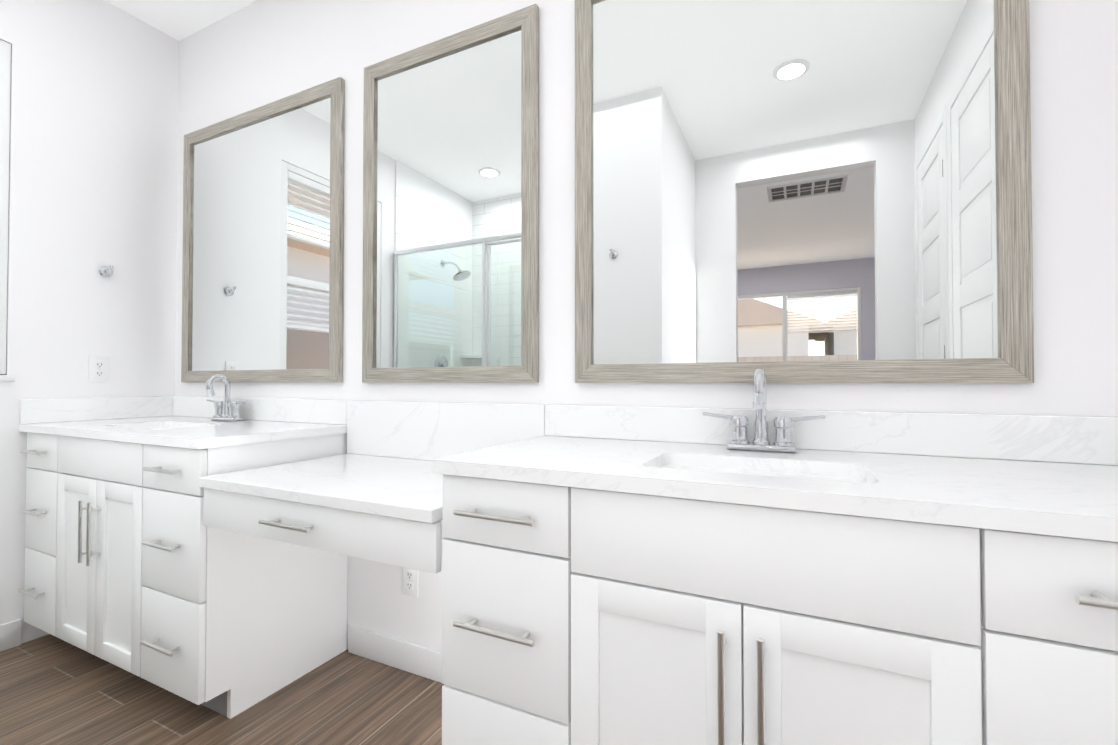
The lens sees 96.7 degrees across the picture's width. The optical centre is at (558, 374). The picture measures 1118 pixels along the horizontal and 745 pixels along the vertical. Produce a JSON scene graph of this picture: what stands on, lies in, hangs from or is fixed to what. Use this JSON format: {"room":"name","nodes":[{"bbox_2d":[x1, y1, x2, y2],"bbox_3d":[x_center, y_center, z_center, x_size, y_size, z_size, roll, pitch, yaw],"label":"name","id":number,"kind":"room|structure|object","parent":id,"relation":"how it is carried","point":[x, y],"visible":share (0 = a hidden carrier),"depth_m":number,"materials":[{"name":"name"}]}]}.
{"room":"bathroom","nodes":[
{"label":"bathroom","id":0,"kind":"room"},
{"bbox_2d":[0,0,178,643],"bbox_3d":[-2.609,-0.325,1.350,0.120,2.835,2.720,0,-1,26],"label":"wall","id":1,"kind":"structure","parent":0,"point":[93,154],"depth_m":2.22,"materials":[{"name":"white paint"}]},
{"bbox_2d":[0,40,14,380],"bbox_3d":[-2.448,-0.665,1.666,0.122,1.373,0.860,0,-1,26],"label":"window","id":2,"kind":"structure","parent":1,"relation":"in","point":[5,61],"depth_m":2.00,"materials":[{"name":"white"}]},
{"bbox_2d":[0,619,20,651],"bbox_3d":[-2.402,1.043,1.602,0.014,0.105,0.947,0,-1,26],"label":"baseboard","id":3,"kind":"structure","parent":1,"relation":"attached to","point":[10,632],"depth_m":2.00,"materials":[{"name":"white"}]},
{"bbox_2d":[19,396,173,421],"bbox_3d":[-2.082,0.155,2.273,0.020,0.099,0.543,0,-1,26],"label":"backsplash","id":4,"kind":"structure","parent":1,"relation":"attached to","point":[69,409],"depth_m":2.23,"materials":[{"name":"white stone"}]},
{"bbox_2d":[89,356,108,381],"bbox_3d":[-2.094,-0.025,2.264,0.009,0.116,0.072,0,-1,26],"label":"outlet","id":5,"kind":"object","parent":1,"relation":"attached to","point":[98,369],"visible":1,"depth_m":2.26,"materials":[{"name":"white plastic"}]},
{"bbox_2d":[98,265,113,276],"bbox_3d":[-2.063,-0.475,2.277,0.059,0.053,0.052,0,-1,26],"label":"robe hook","id":6,"kind":"object","parent":1,"relation":"attached to","point":[105,271],"visible":1,"depth_m":2.27,"materials":[{"name":"silver metal"}]},
{"bbox_2d":[105,0,256,40],"bbox_3d":[-1.870,-1.830,-1.270,6.900,0.100,7.240,0,-1,26],"label":"ceiling","id":7,"kind":"structure","parent":0,"point":[178,20],"depth_m":2.37,"materials":[{"name":"white paint"}]},
{"bbox_2d":[0,634,443,744],"bbox_3d":[-1.870,1.105,-1.311,6.900,0.100,7.240,0,-1,26],"label":"floor","id":8,"kind":"structure","parent":0,"point":[54,690],"depth_m":1.63,"materials":[{"name":"brown wood"}]},
{"bbox_2d":[18,426,530,718],"bbox_3d":[-1.124,0.664,1.805,2.146,0.870,0.586,0,-1,26],"label":"bathroom vanity","id":9,"kind":"object","parent":8,"relation":"on","point":[196,550],"depth_m":1.65,"materials":[{"name":"white wood"}]},
{"bbox_2d":[19,414,349,445],"bbox_3d":[-1.524,0.220,2.015,1.250,0.037,0.563,0,-1,26],"label":"countertop","id":10,"kind":"structure","parent":9,"relation":"on","point":[171,427],"depth_m":1.88,"materials":[{"name":"white stone"}]},
{"bbox_2d":[202,374,249,421],"bbox_3d":[-1.493,0.100,2.188,0.282,0.205,0.117,0,-1,26],"label":"faucet","id":11,"kind":"object","parent":10,"relation":"on","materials":[{"name":"silver metal"}]},
{"bbox_2d":[432,461,1117,744],"bbox_3d":[0.447,0.653,1.050,1.338,0.870,0.586,0,-1,26],"label":"bathroom vanity","id":12,"kind":"object","parent":8,"relation":"on","point":[760,573],"depth_m":0.82,"materials":[{"name":"white wood"}]},
{"bbox_2d":[432,433,1117,528],"bbox_3d":[0.447,0.207,1.067,1.348,0.037,0.563,0,-1,26],"label":"countertop","id":13,"kind":"structure","parent":12,"relation":"on","point":[1076,493],"depth_m":0.93,"materials":[{"name":"white stone"}]},
{"bbox_2d":[704,369,823,452],"bbox_3d":[0.499,0.087,1.231,0.280,0.205,0.117,0,-1,26],"label":"faucet","id":14,"kind":"object","parent":13,"relation":"on","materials":[{"name":"silver metal"}]},
{"bbox_2d":[175,0,1117,650],"bbox_3d":[-0.367,-0.318,1.848,3.730,2.835,0.120,0,-1,26],"label":"wall","id":15,"kind":"structure","parent":0,"point":[253,56],"depth_m":1.60,"materials":[{"name":"white paint"}]},
{"bbox_2d":[174,396,349,425],"bbox_3d":[-1.406,0.154,2.260,1.249,0.099,0.020,0,-1,26],"label":"backsplash","id":16,"kind":"structure","parent":15,"relation":"attached to","point":[264,409],"depth_m":2.14,"materials":[{"name":"white stone"}]},
{"bbox_2d":[181,77,344,381],"bbox_3d":[-1.383,-0.586,2.259,1.107,1.242,0.022,0,-1,26],"label":"mirror","id":17,"kind":"object","parent":15,"relation":"attached to","point":[263,242],"visible":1,"depth_m":2.22,"materials":[{"name":"clear glass"}]},
{"bbox_2d":[348,625,441,682],"bbox_3d":[-0.442,1.046,1.788,0.868,0.105,0.014,0,-1,26],"label":"baseboard","id":18,"kind":"structure","parent":15,"relation":"attached to","point":[417,659],"depth_m":1.86,"materials":[{"name":"white"}]},
{"bbox_2d":[403,567,417,596],"bbox_3d":[-0.553,0.764,1.849,0.072,0.116,0.009,0,-1,26],"label":"outlet","id":19,"kind":"object","parent":15,"relation":"attached to","point":[410,582],"visible":0.88,"depth_m":1.84,"materials":[{"name":"white plastic"}]},
{"bbox_2d":[362,4,538,382],"bbox_3d":[-0.418,-0.593,1.795,0.773,1.242,0.022,0,-1,26],"label":"mirror","id":20,"kind":"object","parent":15,"relation":"attached to","point":[450,209],"visible":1,"depth_m":1.77,"materials":[{"name":"clear glass"}]},
{"bbox_2d":[575,0,1033,382],"bbox_3d":[0.545,-0.599,1.332,1.090,1.242,0.022,0,-1,26],"label":"mirror","id":21,"kind":"object","parent":15,"relation":"attached to","point":[808,191],"visible":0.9,"depth_m":1.29,"materials":[{"name":"clear glass"}]},
{"bbox_2d":[545,405,1117,464],"bbox_3d":[0.565,0.141,1.313,1.347,0.099,0.020,0,-1,26],"label":"backsplash","id":22,"kind":"structure","parent":15,"relation":"attached to","point":[1091,440],"depth_m":1.19,"materials":[{"name":"white stone"}]},
{"bbox_2d":[1116,417,1117,460],"bbox_3d":[1.042,0.134,0.772,0.020,0.099,0.543,0,-1,26],"label":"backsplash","id":23,"kind":"structure","parent":15,"relation":"attached to","point":[1116,417],"depth_m":1.02,"materials":[{"name":"white stone"}]}
]}

